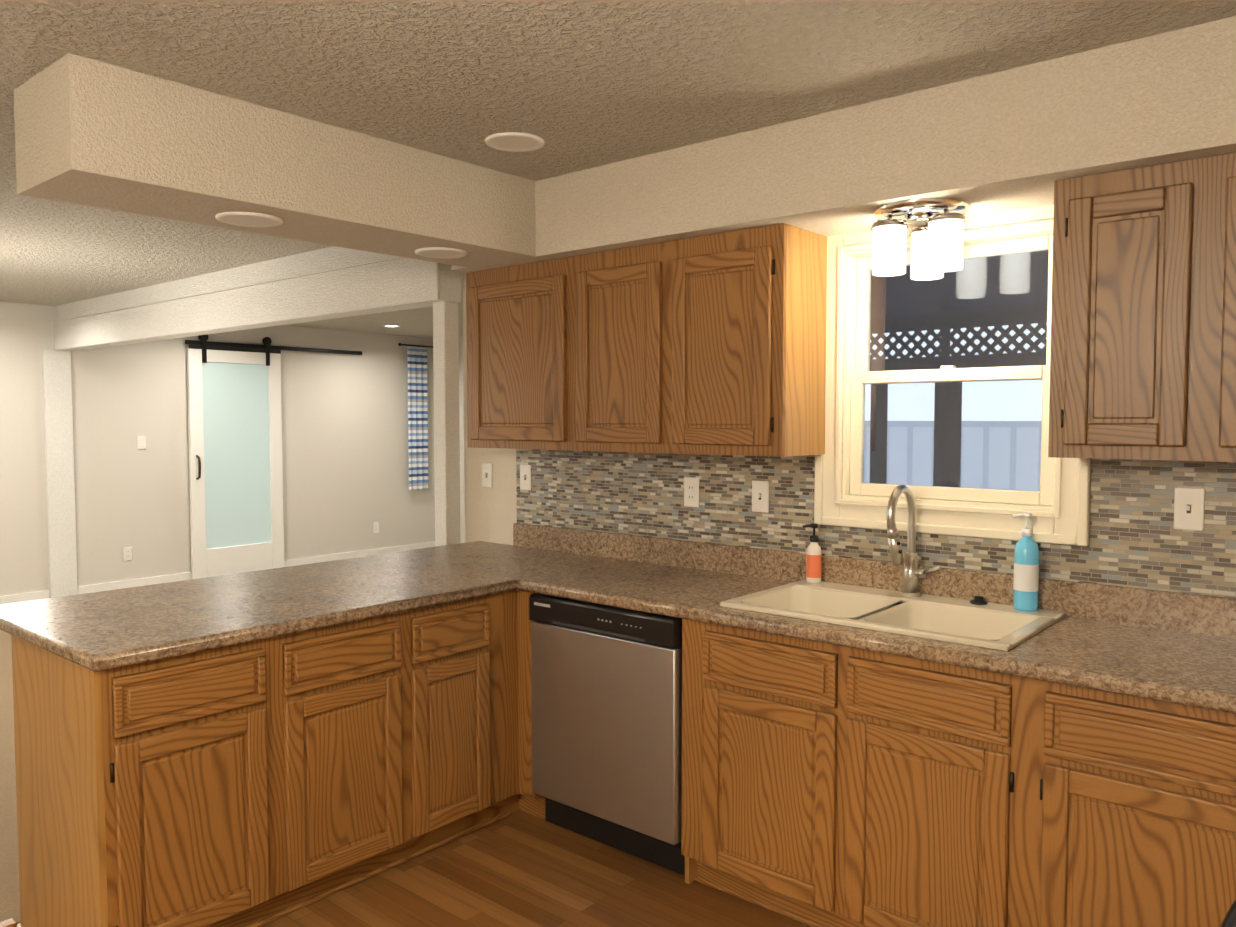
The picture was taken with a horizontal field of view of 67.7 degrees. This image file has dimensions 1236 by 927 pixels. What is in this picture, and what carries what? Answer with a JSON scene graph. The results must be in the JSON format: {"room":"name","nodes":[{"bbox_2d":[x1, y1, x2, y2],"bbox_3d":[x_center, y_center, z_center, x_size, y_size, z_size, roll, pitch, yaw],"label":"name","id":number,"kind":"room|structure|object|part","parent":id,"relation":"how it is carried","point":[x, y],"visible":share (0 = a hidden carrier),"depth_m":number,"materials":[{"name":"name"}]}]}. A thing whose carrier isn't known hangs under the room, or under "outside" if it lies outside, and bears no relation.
{"room":"kitchen","nodes":[
{"label":"kitchen","id":0,"kind":"room"},
{"bbox_2d":[0,630,19,922],"bbox_3d":[-2.822,1.257,5.750,5.450,0.064,8.720,2,4,40],"label":"wall","id":1,"kind":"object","parent":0,"point":[9,889],"depth_m":3.67,"materials":[{"name":"beige paint"}]},
{"bbox_2d":[0,918,16,926],"bbox_3d":[-2.677,1.416,1.712,0.045,0.012,2.720,2,4,40],"label":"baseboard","id":2,"kind":"structure","parent":1,"relation":"on","point":[11,922],"depth_m":2.73,"materials":[{"name":"white wood"}]},
{"bbox_2d":[42,349,77,597],"bbox_3d":[-4.598,0.104,7.594,0.043,2.070,0.200,2,4,40],"label":"post","id":3,"kind":"object","parent":1,"relation":"on","point":[59,461],"visible":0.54,"depth_m":7.57,"materials":[{"name":"beige paint"}]},
{"bbox_2d":[433,301,459,546],"bbox_3d":[-0.837,0.251,4.524,0.090,2.070,0.090,2,4,40],"label":"post","id":4,"kind":"object","parent":1,"relation":"on","point":[446,415],"visible":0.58,"depth_m":4.47,"materials":[{"name":"beige paint"}]},
{"bbox_2d":[0,301,434,595],"bbox_3d":[-4.856,-0.067,7.411,0.120,2.430,8.720,2,4,40],"label":"wall","id":5,"kind":"structure","parent":0,"point":[345,459],"depth_m":8.29,"materials":[{"name":"beige paint"}]},
{"bbox_2d":[123,547,131,560],"bbox_3d":[-4.276,0.789,8.036,0.008,0.117,0.072,2,4,40],"label":"electrical outlet","id":6,"kind":"object","parent":5,"relation":"attached to","point":[127,553],"visible":1,"depth_m":8.03,"materials":[{"name":"white plastic"}]},
{"bbox_2d":[137,436,145,448],"bbox_3d":[-4.186,-0.185,8.096,0.008,0.117,0.072,2,4,40],"label":"dimmer switch","id":7,"kind":"object","parent":5,"relation":"attached to","point":[141,442],"visible":1,"depth_m":8.09,"materials":[{"name":"white plastic"}]},
{"bbox_2d":[0,541,434,604],"bbox_3d":[-4.843,1.101,7.377,0.014,0.100,8.600,2,4,40],"label":"baseboard","id":8,"kind":"structure","parent":5,"relation":"attached to","point":[22,597],"depth_m":8.29,"materials":[{"name":"white paint"}]},
{"bbox_2d":[185,334,361,578],"bbox_3d":[-3.293,-0.082,9.063,0.128,2.292,1.860,2,4,40],"label":"barn door","id":9,"kind":"structure","parent":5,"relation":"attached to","point":[235,453],"depth_m":8.71,"materials":[{"name":"white paint"}]},
{"bbox_3d":[-3.581,-0.009,8.707,0.102,2.180,0.900,2,4,40],"label":"barn door","id":10,"kind":"part","parent":9,"relation":"part of","materials":[{"name":"white paint"}]},
{"bbox_3d":[-3.312,-1.089,9.031,0.079,0.277,1.860,2,4,40],"label":"barn door rail","id":11,"kind":"part","parent":9,"relation":"part of","materials":[{"name":"black metal"}]},
{"bbox_2d":[373,522,378,532],"bbox_3d":[-2.622,0.696,9.987,0.008,0.117,0.072,2,4,40],"label":"electrical outlet","id":12,"kind":"object","parent":5,"relation":"attached to","point":[375,527],"visible":1,"depth_m":9.99,"materials":[{"name":"white plastic"}]},
{"bbox_2d":[398,343,432,489],"bbox_3d":[-2.226,-0.522,10.334,0.089,1.620,0.587,2,4,40],"label":"curtain","id":13,"kind":"object","parent":5,"relation":"hanging from","point":[417,417],"visible":0.98,"depth_m":10.28,"materials":[{"name":"blue fabric"}]},
{"bbox_2d":[54,246,460,350],"bbox_3d":[-2.691,-1.036,6.011,4.930,0.360,0.145,2,4,40],"label":"header beam","id":14,"kind":"structure","parent":0,"point":[332,282],"depth_m":5.42,"materials":[{"name":"white paint"}]},
{"bbox_2d":[16,810,810,926],"bbox_3d":[-0.278,1.480,1.123,4.420,0.060,4.940,2,4,40],"label":"floor","id":15,"kind":"structure","parent":0,"point":[519,868],"depth_m":2.93,"materials":[{"name":"brown wood"}]},
{"bbox_2d":[11,635,286,926],"bbox_3d":[-1.386,0.937,2.706,0.632,0.874,0.480,2,4,40],"label":"base cabinet","id":16,"kind":"object","parent":15,"relation":"on","point":[258,783],"depth_m":2.51,"materials":[{"name":"brown wood"}]},
{"bbox_2d":[0,555,515,671],"bbox_3d":[-1.190,0.458,3.128,0.935,0.040,1.440,2,4,40],"label":"countertop","id":17,"kind":"structure","parent":16,"relation":"on","point":[102,630],"depth_m":2.91,"materials":[{"name":"laminate"}]},
{"bbox_2d":[283,610,414,913],"bbox_3d":[-1.081,0.920,3.067,0.632,0.874,0.465,2,4,40],"label":"base cabinet","id":18,"kind":"object","parent":15,"relation":"on","point":[349,688],"depth_m":2.88,"materials":[{"name":"brown wood"}]},
{"bbox_2d":[415,594,498,856],"bbox_3d":[-0.814,0.905,3.381,0.632,0.874,0.360,2,4,40],"label":"base cabinet","id":19,"kind":"object","parent":15,"relation":"on","point":[457,735],"depth_m":3.20,"materials":[{"name":"brown wood"}]},
{"bbox_2d":[495,590,518,819],"bbox_3d":[-0.468,0.885,3.790,0.632,0.874,0.829,2,4,40],"label":"base cabinet","id":20,"kind":"object","parent":15,"relation":"on","point":[506,603],"depth_m":3.40,"materials":[{"name":"brown wood"}]},
{"bbox_2d":[518,590,681,853],"bbox_3d":[0.114,0.903,3.424,0.773,0.874,0.636,2,4,40],"label":"base cabinet","id":21,"kind":"object","parent":15,"relation":"on","point":[532,803],"depth_m":3.42,"materials":[{"name":"brown wood"}]},
{"bbox_2d":[529,593,684,875],"bbox_3d":[0.127,0.905,3.383,0.653,0.862,0.621,2,4,40],"label":"dishwasher","id":22,"kind":"object","parent":15,"relation":"on","point":[606,684],"visible":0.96,"depth_m":3.12,"materials":[{"name":"silver metal"}]},
{"bbox_2d":[682,618,1033,926],"bbox_3d":[0.801,0.931,2.843,1.059,0.874,0.636,2,4,40],"label":"base cabinet","id":23,"kind":"object","parent":15,"relation":"on","point":[827,785],"depth_m":2.55,"materials":[{"name":"brown wood"}]},
{"bbox_2d":[376,523,1235,713],"bbox_3d":[0.671,0.416,2.915,4.050,0.145,0.645,2,4,40],"label":"countertop","id":24,"kind":"structure","parent":23,"relation":"on","point":[1172,647],"depth_m":2.76,"materials":[{"name":"laminate"}]},
{"bbox_2d":[720,579,1065,650],"bbox_3d":[0.828,0.530,2.827,0.874,0.185,0.540,2,4,40],"label":"sink","id":25,"kind":"object","parent":24,"relation":"in","point":[1004,627],"visible":0.4,"depth_m":2.85,"materials":[{"name":"beige ceramic"}]},
{"bbox_2d":[803,523,821,583],"bbox_3d":[0.682,0.314,3.235,0.067,0.207,0.054,2,4,40],"label":"soap bottle","id":26,"kind":"object","parent":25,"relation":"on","point":[813,563],"visible":1,"depth_m":3.21,"materials":[{"name":"white"}]},
{"bbox_2d":[970,595,987,604],"bbox_3d":[1.124,0.423,2.869,0.052,0.024,0.052,2,4,40],"label":"cover","id":27,"kind":"object","parent":25,"relation":"on","point":[978,600],"visible":0.96,"depth_m":2.85,"materials":[{"name":"black plastic"}]},
{"bbox_2d":[1013,512,1038,611],"bbox_3d":[1.226,0.293,2.770,0.075,0.292,0.070,2,4,40],"label":"soap bottle","id":28,"kind":"object","parent":25,"relation":"on","point":[1026,574],"visible":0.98,"depth_m":2.75,"materials":[{"name":"blue plastic"}]},
{"bbox_2d":[886,485,941,596],"bbox_3d":[0.935,0.250,2.912,0.138,0.366,0.208,2,4,40],"label":"faucet","id":29,"kind":"object","parent":24,"relation":"on","point":[913,572],"visible":1,"depth_m":2.97,"materials":[{"name":"silver metal"}]},
{"bbox_2d":[1030,679,1235,926],"bbox_3d":[1.441,0.957,2.301,0.682,0.874,0.636,2,4,40],"label":"base cabinet","id":30,"kind":"object","parent":15,"relation":"on","point":[1133,799],"depth_m":2.11,"materials":[{"name":"brown wood"}]},
{"bbox_2d":[1221,899,1235,926],"bbox_3d":[1.137,0.992,1.622,0.459,0.872,0.421,0,3,-2],"label":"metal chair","id":31,"kind":"object","parent":15,"relation":"on","point":[1229,920],"visible":1,"depth_m":1.41,"materials":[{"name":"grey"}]},
{"bbox_2d":[459,336,464,542],"bbox_3d":[-0.150,-0.146,9.058,4.930,2.430,0.120,2,4,40],"label":"wall","id":32,"kind":"structure","parent":0,"point":[461,447],"depth_m":10.33,"materials":[{"name":"beige paint"}]},
{"bbox_2d":[0,0,1235,337],"bbox_3d":[-1.129,-1.176,4.119,9.990,0.100,8.840,2,4,40],"label":"ceiling","id":33,"kind":"structure","parent":0,"point":[580,84],"depth_m":2.42,"materials":[{"name":"beige paint"}]},
{"bbox_2d":[14,53,535,267],"bbox_3d":[-1.014,-0.932,3.104,0.410,0.290,1.655,2,4,40],"label":"soffit","id":34,"kind":"structure","parent":33,"relation":"attached to","point":[92,133],"depth_m":2.74,"materials":[{"name":"beige paint"}]},
{"bbox_2d":[215,212,282,226],"bbox_3d":[-1.170,-0.773,2.927,0.200,0.010,0.200,2,4,40],"label":"recessed light","id":35,"kind":"object","parent":34,"relation":"attached to","point":[248,219],"visible":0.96,"depth_m":2.92,"materials":[{"name":"white paint"}]},
{"bbox_2d":[415,247,467,258],"bbox_3d":[-0.673,-0.801,3.514,0.200,0.010,0.200,2,4,40],"label":"recessed light","id":36,"kind":"object","parent":34,"relation":"attached to","point":[440,252],"visible":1,"depth_m":3.49,"materials":[{"name":"white paint"}]},
{"bbox_2d":[383,325,399,326],"bbox_3d":[-2.242,-1.360,9.121,0.170,0.010,0.170,2,4,40],"label":"recessed light","id":37,"kind":"object","parent":33,"relation":"in","point":[391,325],"visible":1,"depth_m":9.11,"materials":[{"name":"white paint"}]},
{"bbox_2d":[485,132,544,151],"bbox_3d":[-0.343,-1.071,3.077,0.200,0.010,0.200,2,4,40],"label":"recessed light","id":38,"kind":"object","parent":33,"relation":"in","point":[515,142],"visible":1,"depth_m":3.06,"materials":[{"name":"white paint"}]},
{"bbox_2d":[452,16,1235,272],"bbox_3d":[1.108,-0.910,2.655,4.430,0.290,0.400,2,4,40],"label":"ceiling soffit","id":39,"kind":"structure","parent":33,"relation":"attached to","point":[1026,136],"depth_m":2.61,"materials":[{"name":"beige paint"}]},
{"bbox_2d":[871,198,969,279],"bbox_3d":[0.923,-0.674,2.801,0.283,0.195,0.288,2,4,40],"label":"light","id":40,"kind":"object","parent":39,"relation":"attached to","point":[937,245],"visible":1,"depth_m":2.75,"materials":[{"name":"white glass"}]},
{"bbox_2d":[463,226,1047,544],"bbox_3d":[1.170,0.145,2.988,4.940,2.430,0.128,2,4,40],"label":"wall","id":41,"kind":"structure","parent":0,"point":[490,514],"depth_m":4.43,"materials":[{"name":"beige paint"}]},
{"bbox_2d":[482,463,491,487],"bbox_3d":[-0.632,0.056,4.417,0.072,0.117,0.016,2,4,40],"label":"light switch","id":42,"kind":"object","parent":41,"relation":"attached to","point":[486,474],"visible":1,"depth_m":4.41,"materials":[{"name":"white plastic"}]},
{"bbox_2d":[466,257,569,449],"bbox_3d":[-0.325,-0.445,3.924,0.633,0.758,0.328,2,4,40],"label":"upper cabinet","id":43,"kind":"object","parent":41,"relation":"attached to","point":[518,316],"depth_m":3.78,"materials":[{"name":"brown wood"}]},
{"bbox_2d":[570,242,665,452],"bbox_3d":[0.096,-0.428,3.568,0.470,0.758,0.328,2,4,40],"label":"upper cabinet","id":44,"kind":"object","parent":41,"relation":"attached to","point":[618,296],"depth_m":3.44,"materials":[{"name":"brown wood"}]},
{"bbox_2d":[666,223,826,456],"bbox_3d":[0.453,-0.413,3.265,0.467,0.758,0.328,2,4,40],"label":"upper cabinet","id":45,"kind":"object","parent":41,"relation":"attached to","point":[713,344],"depth_m":3.13,"materials":[{"name":"brown wood"}]},
{"bbox_2d":[516,443,1235,597],"bbox_3d":[1.227,0.156,2.862,4.450,0.420,0.008,2,4,40],"label":"wall tile","id":46,"kind":"structure","parent":41,"relation":"attached to","point":[1137,539],"depth_m":3.25,"materials":[{"name":"tile"}]},
{"bbox_2d":[520,465,530,489],"bbox_3d":[-0.429,0.065,4.245,0.072,0.117,0.016,2,4,40],"label":"light switch","id":47,"kind":"object","parent":46,"relation":"attached to","point":[525,477],"visible":1,"depth_m":4.24,"materials":[{"name":"white plastic"}]},
{"bbox_2d":[684,477,698,506],"bbox_3d":[0.290,0.113,3.642,0.072,0.117,0.008,2,4,40],"label":"outlet","id":48,"kind":"object","parent":46,"relation":"attached to","point":[691,491],"visible":1,"depth_m":3.64,"materials":[{"name":"white plastic"}]},
{"bbox_2d":[752,480,768,512],"bbox_3d":[0.528,0.123,3.436,0.072,0.117,0.016,2,4,40],"label":"light switch","id":49,"kind":"object","parent":46,"relation":"attached to","point":[760,496],"visible":1,"depth_m":3.44,"materials":[{"name":"white plastic"}]},
{"bbox_2d":[1173,487,1204,530],"bbox_3d":[1.577,0.126,2.547,0.072,0.117,0.016,2,4,40],"label":"light switch","id":50,"kind":"object","parent":46,"relation":"attached to","point":[1189,503],"visible":1,"depth_m":2.55,"materials":[{"name":"white plastic"}]},
{"bbox_2d":[814,204,1090,545],"bbox_3d":[1.085,-0.295,3.021,0.890,1.045,0.156,2,4,40],"label":"window","id":51,"kind":"structure","parent":41,"relation":"in","point":[1063,493],"depth_m":3.02,"materials":[{"name":"beige"}]},
{"bbox_3d":[1.081,-0.095,3.025,0.674,0.430,0.030,2,4,40],"label":"sash","id":52,"kind":"part","parent":51,"relation":"part of","materials":[{"name":"beige"}]},
{"bbox_3d":[1.103,-0.490,3.033,0.674,0.441,0.030,2,4,40],"label":"sash","id":53,"kind":"part","parent":51,"relation":"part of","materials":[{"name":"beige"}]},
{"bbox_2d":[1048,156,1215,460],"bbox_3d":[1.392,-0.385,2.470,0.355,0.738,0.328,2,4,40],"label":"upper cabinet","id":54,"kind":"object","parent":41,"relation":"attached to","point":[1143,343],"depth_m":2.34,"materials":[{"name":"brown wood"}]},
{"bbox_2d":[1208,152,1235,461],"bbox_3d":[1.661,-0.374,2.242,0.350,0.738,0.328,2,4,40],"label":"upper cabinet","id":55,"kind":"object","parent":41,"relation":"attached to","point":[1222,370],"depth_m":2.21,"materials":[{"name":"brown wood"}]},
{"label":"outside","id":56,"kind":"structure","parent":0,"visible":0},
{"bbox_2d":[865,323,1046,420],"bbox_3d":[5.958,-1.381,8.497,15.000,5.050,0.050,2,4,40],"label":"sky","id":57,"kind":"structure","parent":56,"point":[1020,385],"depth_m":10.19,"materials":[{"name":"white"}]},
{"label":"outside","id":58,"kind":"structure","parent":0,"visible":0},
{"bbox_2d":[864,421,1040,490],"bbox_3d":[4.517,0.491,6.109,10.000,1.540,0.070,2,4,40],"label":"fence","id":59,"kind":"object","parent":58,"point":[969,474],"depth_m":7.45,"materials":[{"name":"grey wood"}]},
{"bbox_2d":[870,250,1048,486],"bbox_3d":[2.123,-0.667,4.043,7.302,4.050,2.450,2,4,40],"label":"pergola","id":60,"kind":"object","parent":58,"point":[901,309],"depth_m":5.37,"materials":[{"name":"black wood"}]}
]}

